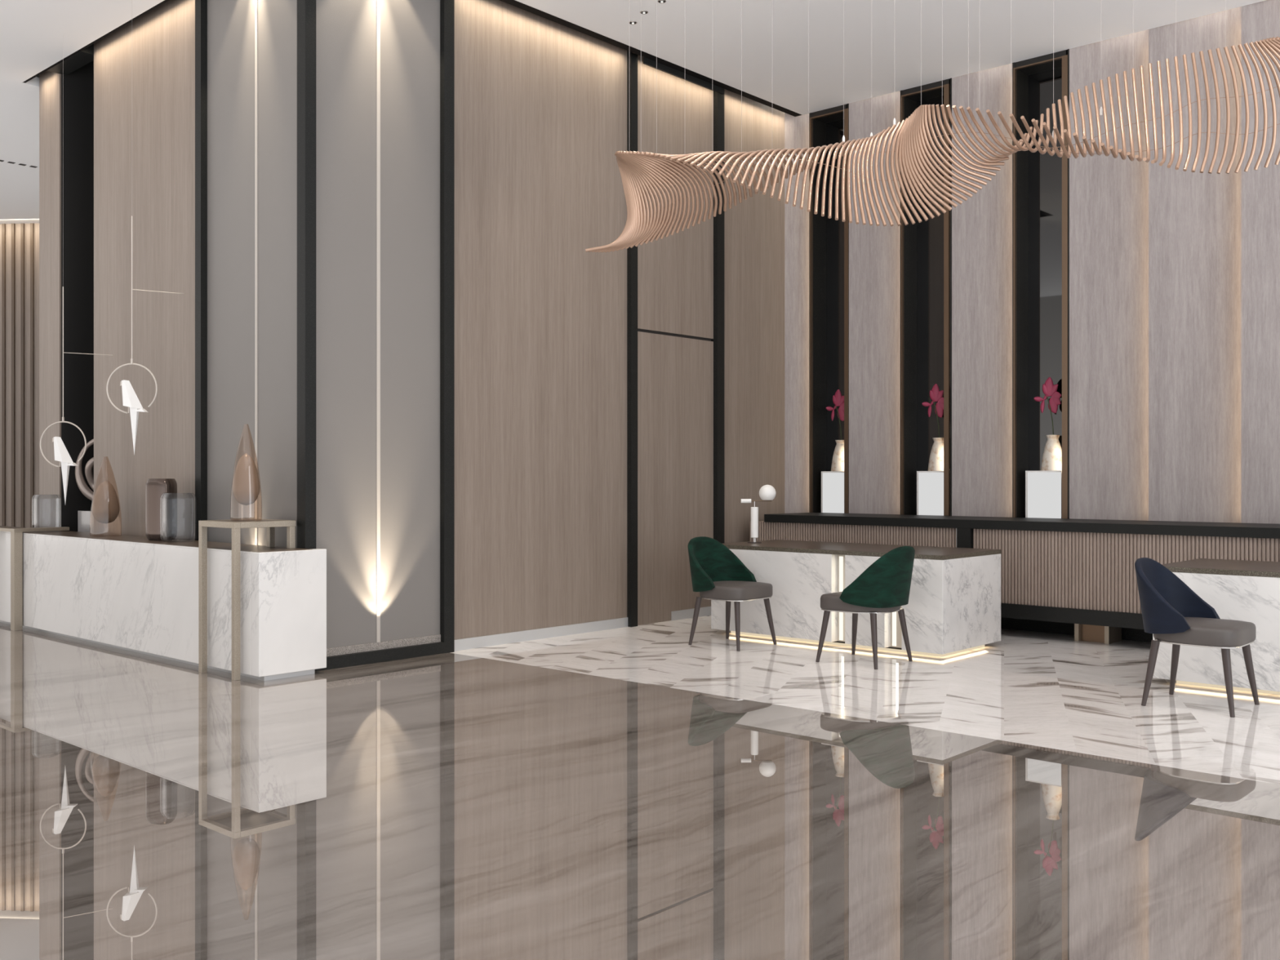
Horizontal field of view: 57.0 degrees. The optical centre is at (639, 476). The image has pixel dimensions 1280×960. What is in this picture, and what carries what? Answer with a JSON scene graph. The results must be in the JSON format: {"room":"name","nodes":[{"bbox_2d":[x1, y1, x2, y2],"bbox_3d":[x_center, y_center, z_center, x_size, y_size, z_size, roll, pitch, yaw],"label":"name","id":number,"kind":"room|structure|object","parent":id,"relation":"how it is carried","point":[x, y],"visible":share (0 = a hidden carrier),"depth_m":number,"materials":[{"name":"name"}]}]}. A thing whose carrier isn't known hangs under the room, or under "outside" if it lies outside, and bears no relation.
{"room":"lobby","nodes":[
{"label":"lobby","id":0,"kind":"room"},
{"bbox_2d":[0,222,39,528],"bbox_3d":[-8.865,-1.200,17.499,6.000,5.100,0.126,0,0,4],"label":"wall","id":1,"kind":"structure","parent":0,"point":[19,242],"depth_m":17.48,"materials":[{"name":"beige wood"}]},
{"bbox_2d":[77,510,93,533],"bbox_3d":[-4.936,0.835,10.950,0.420,1.030,0.400,0,0,42],"label":"plinth","id":2,"kind":"object","parent":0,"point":[85,517],"visible":0.11,"depth_m":10.83,"materials":[{"name":"grey stone"}]},
{"bbox_2d":[75,438,93,501],"bbox_3d":[-5.025,-0.030,11.031,0.510,0.699,0.204,0,0,-17],"label":"ring sculpture","id":3,"kind":"object","parent":2,"relation":"on","point":[82,486],"visible":0.27,"depth_m":11.01,"materials":[{"name":"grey metal"}]},
{"bbox_2d":[39,0,297,547],"bbox_3d":[-3.699,-1.360,10.103,4.650,5.420,1.235,0,0,42],"label":"wall","id":4,"kind":"structure","parent":0,"point":[180,121],"depth_m":9.44,"materials":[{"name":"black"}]},
{"bbox_2d":[297,0,784,671],"bbox_3d":[-0.356,-1.360,10.401,0.404,5.420,6.043,0,0,42],"label":"wall","id":5,"kind":"structure","parent":0,"point":[467,371],"depth_m":9.34,"materials":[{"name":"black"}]},
{"bbox_2d":[454,606,711,650],"bbox_3d":[-0.376,1.308,10.283,0.032,0.085,3.235,0,0,42],"label":"baseboard","id":6,"kind":"structure","parent":5,"relation":"attached to","point":[557,631],"depth_m":9.87,"materials":[{"name":"silver metal"}]},
{"bbox_2d":[637,54,713,625],"bbox_3d":[0.309,-1.360,11.075,0.055,5.420,1.152,0,0,42],"label":"door","id":7,"kind":"structure","parent":5,"relation":"in","point":[675,272],"depth_m":11.04,"materials":[{"name":"beige wood"}]},
{"bbox_2d":[0,0,1266,223],"bbox_3d":[-3.300,-3.950,13.112,29.500,0.400,21.000,0,0,42],"label":"ceiling","id":8,"kind":"structure","parent":0,"point":[701,39],"depth_m":10.06,"materials":[{"name":"white paint"}]},
{"bbox_2d":[0,160,37,168],"bbox_3d":[-7.682,-3.748,13.891,0.060,0.005,1.070,0,0,42],"label":"ceiling air slot","id":9,"kind":"object","parent":8,"relation":"attached to","point":[0,160],"visible":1,"depth_m":14.15,"materials":[{"name":"black metal"}]},
{"bbox_2d":[40,286,108,502],"bbox_3d":[-4.796,-1.750,10.044,0.588,4.000,0.161,0,0,-23],"label":"pendant lamp","id":10,"kind":"object","parent":8,"relation":"hanging from","point":[61,454],"visible":1,"depth_m":9.99,"materials":[{"name":"beige"}]},
{"bbox_2d":[106,215,184,455],"bbox_3d":[-3.840,-1.955,9.183,0.588,3.590,0.161,0,0,-23],"label":"pendant lamp","id":11,"kind":"object","parent":8,"relation":"hanging from","point":[130,399],"visible":1,"depth_m":9.13,"materials":[{"name":"beige"}]},
{"bbox_2d":[628,21,636,24],"bbox_3d":[-0.058,-3.745,9.734,0.068,0.010,0.068,0,0,42],"label":"recessed light","id":12,"kind":"object","parent":8,"relation":"in","point":[629,22],"visible":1,"depth_m":9.73,"materials":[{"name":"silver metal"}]},
{"bbox_2d":[640,10,648,13],"bbox_3d":[0.033,-3.745,9.515,0.068,0.010,0.068,0,0,42],"label":"recessed light","id":13,"kind":"object","parent":8,"relation":"in","point":[641,11],"visible":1,"depth_m":9.51,"materials":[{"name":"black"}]},
{"bbox_2d":[657,0,666,3],"bbox_3d":[0.173,-3.745,9.295,0.068,0.010,0.068,0,0,42],"label":"recessed light","id":14,"kind":"object","parent":8,"relation":"in","point":[659,1],"visible":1,"depth_m":9.29,"materials":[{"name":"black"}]},
{"bbox_2d":[585,0,1279,253],"bbox_3d":[2.023,-2.565,6.815,4.799,2.370,0.651,0,0,9],"label":"sculpture","id":15,"kind":"object","parent":8,"relation":"hanging from","point":[641,172],"visible":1,"depth_m":6.85,"materials":[{"name":"beige wood"}]},
{"bbox_2d":[0,615,1279,959],"bbox_3d":[-3.300,1.410,13.112,29.500,0.120,21.000,0,0,42],"label":"floor","id":16,"kind":"structure","parent":0,"point":[641,792],"depth_m":4.81,"materials":[{"name":"stone"}]},
{"bbox_2d":[0,525,326,680],"bbox_3d":[-4.389,0.923,9.760,5.588,0.854,0.510,0,0,42],"label":"reception desk","id":17,"kind":"object","parent":16,"relation":"on","point":[139,594],"visible":0.97,"depth_m":8.55,"materials":[{"name":"white stone"}]},
{"bbox_2d":[0,526,69,631],"bbox_3d":[-5.569,0.904,10.694,0.705,0.891,0.470,0,0,42],"label":"side table","id":18,"kind":"object","parent":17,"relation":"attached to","point":[16,534],"visible":1,"depth_m":10.31,"materials":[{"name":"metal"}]},
{"bbox_2d":[91,480,120,524],"bbox_3d":[-4.439,0.167,9.785,0.244,0.660,0.244,0,0,42],"label":"vase","id":19,"kind":"object","parent":17,"relation":"on","point":[105,508],"visible":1,"depth_m":9.72,"materials":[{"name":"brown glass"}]},
{"bbox_2d":[145,478,177,540],"bbox_3d":[-3.705,0.258,9.155,0.230,0.478,0.231,0,0,42],"label":"copper vase","id":20,"kind":"object","parent":17,"relation":"on","point":[156,527],"visible":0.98,"depth_m":9.07,"materials":[{"name":"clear glass"}]},
{"bbox_2d":[160,493,193,542],"bbox_3d":[-3.506,0.312,8.939,0.256,0.369,0.241,0,0,42],"label":"glass vase","id":21,"kind":"object","parent":17,"relation":"on","point":[164,494],"visible":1,"depth_m":8.91,"materials":[{"name":"grey glass"}]},
{"bbox_2d":[198,519,295,680],"bbox_3d":[-2.703,0.828,8.107,0.487,1.045,0.456,0,0,42],"label":"side table","id":22,"kind":"object","parent":16,"relation":"on","point":[235,524],"visible":1,"depth_m":8.07,"materials":[{"name":"brown metal"}]},
{"bbox_2d":[230,440,261,505],"bbox_3d":[-2.719,-0.028,8.132,0.208,0.665,0.208,0,0,42],"label":"vase","id":23,"kind":"object","parent":22,"relation":"on","point":[246,482],"visible":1,"depth_m":8.07,"materials":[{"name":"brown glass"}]},
{"bbox_2d":[217,519,281,522],"bbox_3d":[-2.703,0.313,8.107,0.403,0.014,0.374,0,0,42],"label":"tray","id":24,"kind":"object","parent":22,"relation":"on","point":[235,520],"depth_m":8.16,"materials":[{"name":"brown metal"}]},
{"bbox_2d":[688,536,776,651],"bbox_3d":[0.712,0.924,9.463,0.607,0.858,0.588,0,0,42],"label":"upholstered chair","id":25,"kind":"object","parent":16,"relation":"on","point":[717,573],"visible":1,"depth_m":9.43,"materials":[{"name":"green fabric"}]},
{"bbox_2d":[711,539,1000,656],"bbox_3d":[1.739,0.966,9.728,2.174,0.768,0.967,0,0,42],"label":"desk","id":26,"kind":"object","parent":16,"relation":"on","point":[953,606],"visible":0.71,"depth_m":9.25,"materials":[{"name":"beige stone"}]},
{"bbox_2d":[741,484,776,542],"bbox_3d":[1.035,0.328,10.296,0.306,0.508,0.148,0,0,2],"label":"table lamp","id":27,"kind":"object","parent":26,"relation":"on","point":[766,492],"visible":1,"depth_m":10.26,"materials":[{"name":"white metal"}]},
{"bbox_2d":[815,546,915,669],"bbox_3d":[1.663,0.924,8.547,0.607,0.858,0.588,0,0,42],"label":"upholstered chair","id":28,"kind":"object","parent":16,"relation":"on","point":[884,586],"visible":1,"depth_m":8.32,"materials":[{"name":"green fabric"}]},
{"bbox_2d":[750,512,1279,644],"bbox_3d":[4.503,0.861,9.094,8.540,0.978,0.825,0,0,42],"label":"console","id":29,"kind":"object","parent":16,"relation":"on","point":[1076,577],"visible":0.48,"depth_m":9.59,"materials":[{"name":"wood"}]},
{"bbox_2d":[1134,557,1259,716],"bbox_3d":[3.274,0.924,6.972,0.607,0.858,0.588,0,0,42],"label":"upholstered chair","id":30,"kind":"object","parent":16,"relation":"on","point":[1176,615],"visible":1,"depth_m":6.90,"materials":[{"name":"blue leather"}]},
{"bbox_2d":[1152,558,1279,694],"bbox_3d":[4.455,0.966,7.267,2.174,0.768,0.967,0,0,42],"label":"desk","id":31,"kind":"object","parent":16,"relation":"on","point":[1242,590],"visible":0.71,"depth_m":7.33,"materials":[{"name":"beige stone"}]},
{"bbox_2d":[784,0,1279,524],"bbox_3d":[5.673,-1.360,9.090,10.800,5.420,0.710,0,0,42],"label":"wall","id":32,"kind":"structure","parent":0,"point":[1175,274],"depth_m":10.15,"materials":[{"name":"beige"}]},
{"bbox_2d":[808,103,848,513],"bbox_3d":[2.131,-1.800,12.231,0.472,4.500,0.632,0,0,42],"label":"niche","id":33,"kind":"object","parent":32,"relation":"attached to","point":[828,238],"depth_m":12.21,"materials":[{"name":"black"}]},
{"bbox_2d":[821,471,844,513],"bbox_3d":[2.056,0.171,12.073,0.330,0.442,0.226,0,0,42],"label":"display box","id":34,"kind":"object","parent":33,"relation":"on","point":[832,482],"visible":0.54,"depth_m":12.00,"materials":[{"name":"white plastic"}]},
{"bbox_2d":[831,440,844,471],"bbox_3d":[2.061,-0.210,12.066,0.208,0.320,0.208,0,0,42],"label":"ceramic vase","id":35,"kind":"object","parent":34,"relation":"on","point":[837,461],"visible":0.62,"depth_m":12.00,"materials":[{"name":"white ceramic"}]},
{"bbox_2d":[826,389,844,439],"bbox_3d":[2.021,-0.570,12.090,0.242,0.641,0.023,0,0,29],"label":"flower","id":36,"kind":"object","parent":35,"relation":"in","point":[837,399],"visible":0.84,"depth_m":12.07,"materials":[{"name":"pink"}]},
{"bbox_2d":[826,119,844,471],"bbox_3d":[2.105,-1.647,12.208,0.420,4.095,0.020,0,0,42],"label":"mirror","id":37,"kind":"object","parent":33,"relation":"on","point":[834,129],"depth_m":12.27,"materials":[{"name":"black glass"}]},
{"bbox_2d":[900,77,951,515],"bbox_3d":[2.939,-1.800,11.498,0.545,4.500,0.632,0,0,42],"label":"niche","id":38,"kind":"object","parent":32,"relation":"attached to","point":[926,246],"depth_m":11.49,"materials":[{"name":"black"}]},
{"bbox_2d":[916,471,943,515],"bbox_3d":[2.866,0.171,11.339,0.330,0.442,0.226,0,0,42],"label":"display box","id":39,"kind":"object","parent":38,"relation":"on","point":[930,484],"visible":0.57,"depth_m":11.27,"materials":[{"name":"white plastic"}]},
{"bbox_2d":[928,437,943,471],"bbox_3d":[2.876,-0.210,11.327,0.208,0.320,0.208,0,0,42],"label":"ceramic vase","id":40,"kind":"object","parent":39,"relation":"on","point":[935,460],"visible":0.7,"depth_m":11.26,"materials":[{"name":"white ceramic"}]},
{"bbox_2d":[922,383,943,437],"bbox_3d":[2.836,-0.570,11.351,0.242,0.641,0.023,0,0,29],"label":"stem","id":41,"kind":"object","parent":40,"relation":"in","point":[935,395],"visible":0.93,"depth_m":11.34,"materials":[{"name":"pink plant"}]},
{"bbox_2d":[916,95,943,471],"bbox_3d":[2.913,-1.647,11.476,0.493,4.095,0.020,0,0,42],"label":"mirror","id":42,"kind":"object","parent":38,"relation":"on","point":[930,233],"depth_m":11.53,"materials":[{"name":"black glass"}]},
{"bbox_2d":[1012,48,1069,518],"bbox_3d":[3.779,-1.800,10.737,0.522,4.500,0.632,0,0,42],"label":"niche","id":43,"kind":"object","parent":32,"relation":"attached to","point":[1040,182],"depth_m":10.72,"materials":[{"name":"black"}]},
{"bbox_2d":[1025,470,1062,518],"bbox_3d":[3.676,0.171,10.605,0.330,0.442,0.226,0,0,42],"label":"display box","id":44,"kind":"object","parent":43,"relation":"on","point":[1043,489],"visible":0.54,"depth_m":10.52,"materials":[{"name":"white plastic"}]},
{"bbox_2d":[1040,435,1062,471],"bbox_3d":[3.708,-0.210,10.573,0.208,0.320,0.208,0,0,42],"label":"ceramic vase","id":45,"kind":"object","parent":44,"relation":"on","point":[1051,460],"visible":0.89,"depth_m":10.51,"materials":[{"name":"white ceramic"}]},
{"bbox_2d":[1033,377,1061,435],"bbox_3d":[3.668,-0.570,10.597,0.242,0.641,0.023,0,0,29],"label":"stem","id":46,"kind":"object","parent":45,"relation":"in","point":[1050,389],"visible":1,"depth_m":10.58,"materials":[{"name":"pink plant"}]},
{"bbox_2d":[1028,67,1062,471],"bbox_3d":[3.753,-1.647,10.714,0.470,4.095,0.020,0,0,42],"label":"mirror","id":47,"kind":"object","parent":43,"relation":"on","point":[1045,171],"depth_m":10.76,"materials":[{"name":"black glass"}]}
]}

